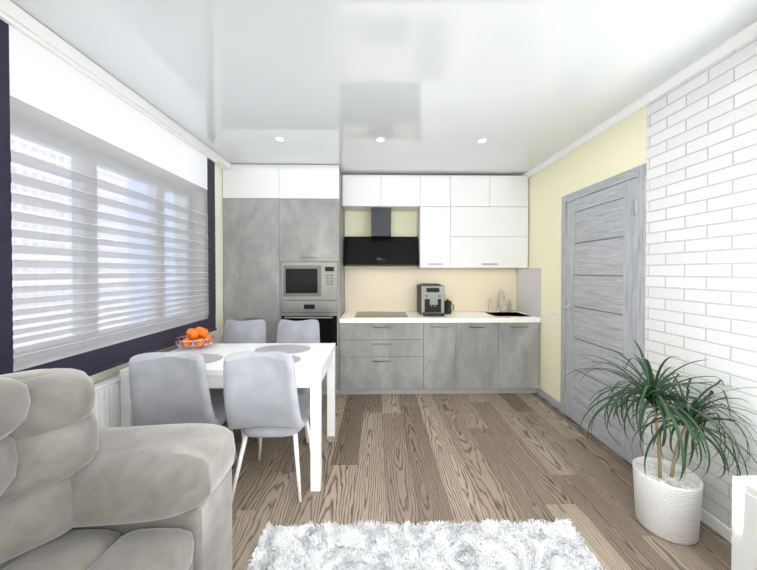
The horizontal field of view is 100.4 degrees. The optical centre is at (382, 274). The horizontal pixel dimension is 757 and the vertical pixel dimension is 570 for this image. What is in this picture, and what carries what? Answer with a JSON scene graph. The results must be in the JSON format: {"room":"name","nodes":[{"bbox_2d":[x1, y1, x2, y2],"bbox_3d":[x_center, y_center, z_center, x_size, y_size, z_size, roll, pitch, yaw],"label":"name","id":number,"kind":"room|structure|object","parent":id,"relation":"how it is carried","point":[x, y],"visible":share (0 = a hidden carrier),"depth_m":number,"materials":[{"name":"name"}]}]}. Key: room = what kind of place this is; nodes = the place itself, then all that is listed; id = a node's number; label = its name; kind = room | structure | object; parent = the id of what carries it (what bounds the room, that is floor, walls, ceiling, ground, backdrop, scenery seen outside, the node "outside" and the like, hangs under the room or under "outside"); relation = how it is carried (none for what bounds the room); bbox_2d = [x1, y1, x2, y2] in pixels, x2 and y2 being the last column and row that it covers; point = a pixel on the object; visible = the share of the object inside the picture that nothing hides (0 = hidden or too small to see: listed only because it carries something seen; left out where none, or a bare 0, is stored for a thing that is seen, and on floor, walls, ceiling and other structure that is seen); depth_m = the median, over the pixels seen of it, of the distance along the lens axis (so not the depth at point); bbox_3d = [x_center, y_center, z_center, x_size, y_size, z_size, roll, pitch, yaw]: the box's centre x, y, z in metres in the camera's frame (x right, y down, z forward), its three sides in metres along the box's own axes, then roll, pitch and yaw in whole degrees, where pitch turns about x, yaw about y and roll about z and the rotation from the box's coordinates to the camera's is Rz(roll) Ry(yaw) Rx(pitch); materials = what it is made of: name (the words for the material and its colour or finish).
{"room":"kitchen","nodes":[
{"label":"kitchen","id":0,"kind":"room"},
{"bbox_2d":[89,165,223,383],"bbox_3d":[-1.831,0.090,0.970,0.280,2.536,6.100,0,1,-1],"label":"wall","id":1,"kind":"structure","parent":0,"point":[115,371],"depth_m":3.33,"materials":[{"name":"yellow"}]},
{"bbox_2d":[92,374,120,427],"bbox_3d":[-1.650,0.991,1.983,0.075,0.712,0.988,0,1,-1],"label":"radiator","id":2,"kind":"object","parent":1,"relation":"attached to","point":[106,409],"visible":0.06,"depth_m":1.86,"materials":[{"name":"white metal"}]},
{"bbox_2d":[10,0,756,175],"bbox_3d":[0.052,-1.228,0.990,4.287,0.100,6.900,0,1,-1],"label":"ceiling","id":3,"kind":"structure","parent":0,"point":[439,87],"depth_m":1.80,"materials":[{"name":"white paint"}]},
{"bbox_2d":[0,0,230,169],"bbox_3d":[-1.633,-1.128,0.662,0.094,0.084,5.484,0,1,-1],"label":"crown molding","id":4,"kind":"structure","parent":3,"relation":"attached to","point":[16,17],"depth_m":1.75,"materials":[{"name":"white"}]},
{"bbox_2d":[0,19,216,375],"bbox_3d":[-1.641,-0.271,2.187,0.018,1.657,1.885,0,1,-1],"label":"blind","id":5,"kind":"object","parent":4,"relation":"hanging from","point":[107,232],"visible":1,"depth_m":1.76,"materials":[{"name":"grey fabric"}]},
{"bbox_2d":[275,137,285,141],"bbox_3d":[-0.902,-1.192,2.773,0.094,0.008,0.094,0,1,-1],"label":"recessed light","id":6,"kind":"object","parent":3,"relation":"in","point":[281,139],"visible":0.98,"depth_m":2.77,"materials":[{"name":"white"}]},
{"bbox_2d":[375,137,385,141],"bbox_3d":[-0.023,-1.192,2.789,0.094,0.008,0.094,0,1,-1],"label":"recessed light","id":7,"kind":"object","parent":3,"relation":"in","point":[380,139],"visible":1,"depth_m":2.79,"materials":[{"name":"white"}]},
{"bbox_2d":[477,138,487,142],"bbox_3d":[0.882,-1.193,2.806,0.094,0.008,0.094,0,1,-1],"label":"recessed light","id":8,"kind":"object","parent":3,"relation":"in","point":[482,140],"visible":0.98,"depth_m":2.80,"materials":[{"name":"white"}]},
{"bbox_2d":[345,211,516,310],"bbox_3d":[-0.006,0.056,4.153,4.287,2.536,0.200,0,1,-1],"label":"wall","id":9,"kind":"structure","parent":0,"point":[358,223],"depth_m":4.05,"materials":[{"name":"beige paint"}]},
{"bbox_2d":[342,175,381,210],"bbox_3d":[-0.252,-0.998,3.875,0.459,0.373,0.316,0,1,-1],"label":"upper cabinet","id":10,"kind":"object","parent":9,"relation":"attached to","point":[359,192],"depth_m":3.72,"materials":[{"name":"white"}]},
{"bbox_2d":[343,208,418,265],"bbox_3d":[-0.023,-0.457,3.896,0.900,0.702,0.289,0,1,-1],"label":"range hood","id":11,"kind":"object","parent":9,"relation":"attached to","point":[380,246],"visible":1,"depth_m":3.81,"materials":[{"name":"black glass"}]},
{"bbox_2d":[382,175,421,210],"bbox_3d":[0.208,-0.998,3.883,0.461,0.373,0.316,0,1,-1],"label":"upper cabinet","id":12,"kind":"object","parent":9,"relation":"attached to","point":[399,192],"depth_m":3.73,"materials":[{"name":"white"}]},
{"bbox_2d":[345,268,516,310],"bbox_3d":[0.621,0.191,4.060,2.212,0.550,0.006,0,1,-1],"label":"backsplash","id":13,"kind":"structure","parent":9,"relation":"attached to","point":[395,289],"depth_m":4.05,"materials":[{"name":"beige"}]},
{"bbox_2d":[417,207,449,267],"bbox_3d":[0.618,-0.449,3.897,0.359,0.727,0.316,0,1,-1],"label":"upper cabinet","id":14,"kind":"object","parent":9,"relation":"attached to","point":[433,223],"depth_m":3.74,"materials":[{"name":"white"}]},
{"bbox_2d":[422,175,453,206],"bbox_3d":[0.618,-0.999,3.891,0.359,0.373,0.316,0,1,-1],"label":"upper cabinet","id":15,"kind":"object","parent":9,"relation":"attached to","point":[436,189],"depth_m":3.73,"materials":[{"name":"white"}]},
{"bbox_2d":[450,207,527,267],"bbox_3d":[1.264,-0.449,3.909,0.933,0.727,0.316,0,1,-1],"label":"upper cabinet","id":16,"kind":"object","parent":9,"relation":"attached to","point":[472,221],"depth_m":3.75,"materials":[{"name":"white"}]},
{"bbox_2d":[450,175,527,206],"bbox_3d":[1.264,-0.999,3.903,0.933,0.373,0.316,0,1,-1],"label":"upper cabinet","id":17,"kind":"object","parent":9,"relation":"attached to","point":[469,190],"depth_m":3.75,"materials":[{"name":"white"}]},
{"bbox_2d":[221,393,731,569],"bbox_3d":[0.052,1.408,1.018,4.287,0.100,6.900,0,1,-1],"label":"floor","id":18,"kind":"structure","parent":0,"point":[399,459],"depth_m":2.10,"materials":[{"name":"brown wood"}]},
{"bbox_2d":[0,368,234,569],"bbox_3d":[-1.107,0.826,-0.283,1.001,1.093,3.453,0,1,-1],"label":"sofa","id":19,"kind":"object","parent":18,"relation":"on","point":[80,489],"visible":1,"depth_m":1.07,"materials":[{"name":"fabric"}]},
{"bbox_2d":[129,351,237,459],"bbox_3d":[-1.234,0.891,2.044,0.435,0.916,0.626,0,1,-7],"label":"chair","id":20,"kind":"object","parent":18,"relation":"on","point":[169,387],"visible":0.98,"depth_m":1.79,"materials":[{"name":"fabric"}]},
{"bbox_2d":[120,343,335,490],"bbox_3d":[-1.006,0.962,2.304,1.225,0.764,0.720,0,1,-1],"label":"dining table","id":21,"kind":"object","parent":18,"relation":"on","point":[314,364],"visible":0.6,"depth_m":1.97,"materials":[{"name":"white wood"}]},
{"bbox_2d":[175,327,213,349],"bbox_3d":[-1.472,0.495,2.471,0.268,0.161,0.268,0,1,-1],"label":"fruit bowl","id":22,"kind":"object","parent":21,"relation":"on","point":[199,337],"visible":1,"depth_m":2.45,"materials":[{"name":"orange food"}]},
{"bbox_2d":[200,353,222,362],"bbox_3d":[-1.321,0.578,2.164,0.420,0.004,0.300,0,1,-1],"label":"placemat","id":23,"kind":"object","parent":21,"relation":"on","point":[208,358],"visible":0.31,"depth_m":2.20,"materials":[{"name":"grey fabric"}]},
{"bbox_2d":[255,345,309,353],"bbox_3d":[-0.776,0.575,2.445,0.420,0.004,0.300,0,1,-1],"label":"placemat","id":24,"kind":"object","parent":21,"relation":"on","point":[289,349],"visible":0.79,"depth_m":2.46,"materials":[{"name":"grey fabric"}]},
{"bbox_2d":[291,355,300,362],"bbox_3d":[-0.770,0.578,2.145,0.420,0.004,0.280,0,1,-1],"label":"placemat","id":25,"kind":"object","parent":21,"relation":"on","point":[296,358],"visible":0.15,"depth_m":2.17,"materials":[{"name":"grey fabric"}]},
{"bbox_2d":[209,319,265,438],"bbox_3d":[-1.311,0.884,2.734,0.435,0.916,0.626,0,1,-1],"label":"chair","id":26,"kind":"object","parent":18,"relation":"on","point":[249,331],"visible":0.25,"depth_m":2.95,"materials":[{"name":"fabric"}]},
{"bbox_2d":[223,164,278,342],"bbox_3d":[-1.435,0.063,3.720,0.607,2.530,0.604,0,1,-1],"label":"tall cabinet","id":27,"kind":"object","parent":18,"relation":"on","point":[250,191],"depth_m":3.42,"materials":[{"name":"laminate"}]},
{"bbox_2d":[223,351,309,502],"bbox_3d":[-0.699,0.891,2.054,0.435,0.916,0.626,0,1,-1],"label":"chair","id":28,"kind":"object","parent":18,"relation":"on","point":[263,398],"visible":0.96,"depth_m":1.81,"materials":[{"name":"fabric"}]},
{"bbox_2d":[257,319,319,443],"bbox_3d":[-0.801,0.884,2.743,0.435,0.916,0.626,0,1,-1],"label":"chair","id":29,"kind":"object","parent":18,"relation":"on","point":[303,331],"visible":0.21,"depth_m":2.96,"materials":[{"name":"fabric"}]},
{"bbox_2d":[279,165,344,394],"bbox_3d":[-0.807,0.063,3.732,0.649,2.530,0.604,0,1,-1],"label":"tall cabinet","id":30,"kind":"object","parent":18,"relation":"on","point":[283,239],"depth_m":3.43,"materials":[{"name":"laminate"}]},
{"bbox_2d":[340,325,426,394],"bbox_3d":[-0.019,0.924,3.760,0.920,0.807,0.596,0,1,-1],"label":"base cabinet","id":31,"kind":"object","parent":18,"relation":"on","point":[416,352],"depth_m":3.46,"materials":[{"name":"laminate"}]},
{"bbox_2d":[339,311,540,324],"bbox_3d":[0.627,0.496,3.758,2.212,0.050,0.614,0,1,-1],"label":"countertop","id":32,"kind":"structure","parent":31,"relation":"on","point":[413,317],"depth_m":3.46,"materials":[{"name":"white stone"}]},
{"bbox_2d":[355,313,406,316],"bbox_3d":[-0.020,0.468,3.757,0.600,0.005,0.440,0,1,-1],"label":"cooktop","id":33,"kind":"object","parent":32,"relation":"in","point":[356,314],"depth_m":3.68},
{"bbox_2d":[417,283,444,315],"bbox_3d":[0.578,0.288,3.807,0.273,0.360,0.460,0,1,-1],"label":"coffee machine","id":34,"kind":"object","parent":32,"relation":"on","point":[430,299],"visible":1,"depth_m":3.66,"materials":[{"name":"silver metal"}]},
{"bbox_2d":[444,299,453,313],"bbox_3d":[0.793,0.381,3.802,0.128,0.176,0.100,0,1,-1],"label":"milk jug","id":35,"kind":"object","parent":32,"relation":"on","point":[448,304],"visible":0.96,"depth_m":3.76,"materials":[{"name":"black metal"}]},
{"bbox_2d":[495,289,505,312],"bbox_3d":[1.509,0.324,3.945,0.113,0.289,0.195,0,1,-1],"label":"faucet","id":36,"kind":"object","parent":32,"relation":"on","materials":[{"name":"silver metal"}]},
{"bbox_2d":[507,299,511,311],"bbox_3d":[1.616,0.388,4.005,0.058,0.156,0.081,0,1,-1],"label":"soap dispenser","id":37,"kind":"object","parent":32,"relation":"on","point":[509,306],"visible":1,"depth_m":3.99,"materials":[{"name":"silver metal"}]},
{"bbox_2d":[491,313,530,316],"bbox_3d":[1.480,0.548,3.776,0.424,0.160,0.404,0,1,-1],"label":"sink","id":38,"kind":"object","parent":32,"relation":"in","point":[492,314],"depth_m":3.93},
{"bbox_2d":[246,518,605,569],"bbox_3d":[0.211,1.341,0.501,1.644,0.044,2.398,0,1,-1],"label":"rug","id":39,"kind":"object","parent":18,"relation":"on","point":[487,544],"visible":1,"depth_m":1.54,"materials":[{"name":"white fur"}]},
{"bbox_2d":[423,325,458,393],"bbox_3d":[0.621,0.924,3.772,0.360,0.807,0.596,0,1,-1],"label":"base cabinet","id":40,"kind":"object","parent":18,"relation":"on","point":[442,377],"depth_m":3.48,"materials":[{"name":"laminate"}]},
{"bbox_2d":[459,321,498,393],"bbox_3d":[1.035,0.924,3.779,0.469,0.807,0.596,0,1,-1],"label":"base cabinet","id":41,"kind":"object","parent":18,"relation":"on","point":[478,344],"depth_m":3.48,"materials":[{"name":"laminate"}]},
{"bbox_2d":[499,321,540,392],"bbox_3d":[1.501,0.924,3.788,0.463,0.807,0.596,0,1,-1],"label":"base cabinet","id":42,"kind":"object","parent":18,"relation":"on","point":[519,341],"depth_m":3.49,"materials":[{"name":"laminate"}]},
{"bbox_2d":[567,340,756,544],"bbox_3d":[1.383,0.855,1.722,0.717,0.990,0.839,0,1,-1],"label":"plant","id":43,"kind":"object","parent":18,"relation":"on","point":[668,496],"visible":1,"depth_m":1.62,"materials":[{"name":"green plant"}]},
{"bbox_2d":[731,476,756,569],"bbox_3d":[1.607,1.094,-0.222,0.384,0.555,2.970,0,1,-1],"label":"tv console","id":44,"kind":"object","parent":18,"relation":"on","point":[744,526],"visible":1,"depth_m":1.21,"materials":[{"name":"white"}]},
{"bbox_2d":[518,106,646,401],"bbox_3d":[1.895,0.090,1.038,0.200,2.536,6.100,0,1,-1],"label":"wall","id":45,"kind":"structure","parent":0,"point":[618,148],"depth_m":3.17,"materials":[{"name":"beige paint"}]},
{"bbox_2d":[517,268,540,317],"bbox_3d":[1.739,0.194,3.781,0.008,0.550,0.589,0,1,-1],"label":"backsplash","id":46,"kind":"structure","parent":45,"relation":"attached to","point":[529,291],"depth_m":3.73,"materials":[{"name":"grey"}]},
{"bbox_2d":[552,314,556,321],"bbox_3d":[1.748,0.439,3.220,0.012,0.080,0.080,0,1,-1],"label":"switch plate","id":47,"kind":"object","parent":45,"relation":"attached to","point":[554,317],"visible":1,"depth_m":3.20,"materials":[{"name":"white plastic"}]},
{"bbox_2d":[560,163,645,463],"bbox_3d":[1.726,0.295,2.596,0.079,2.092,0.953,0,1,-1],"label":"door","id":48,"kind":"structure","parent":45,"relation":"attached to","point":[603,243],"depth_m":2.50,"materials":[{"name":"grey wood"}]},
{"bbox_2d":[539,389,731,542],"bbox_3d":[1.786,1.326,0.749,0.030,0.070,5.498,0,1,-1],"label":"baseboard","id":49,"kind":"structure","parent":45,"relation":"attached to","point":[717,525],"depth_m":1.69,"materials":[{"name":"white wood"}]},
{"bbox_2d":[522,20,756,177],"bbox_3d":[1.770,-1.153,1.022,0.050,0.050,6.100,0,1,-1],"label":"crown molding","id":50,"kind":"structure","parent":45,"relation":"attached to","point":[741,37],"depth_m":1.98,"materials":[{"name":"white"}]},
{"bbox_2d":[644,36,756,528],"bbox_3d":[1.805,0.101,0.051,0.016,2.536,4.129,0,1,-1],"label":"brick wall","id":51,"kind":"structure","parent":0,"point":[701,241],"depth_m":1.71,"materials":[{"name":"white brick"}]}
]}

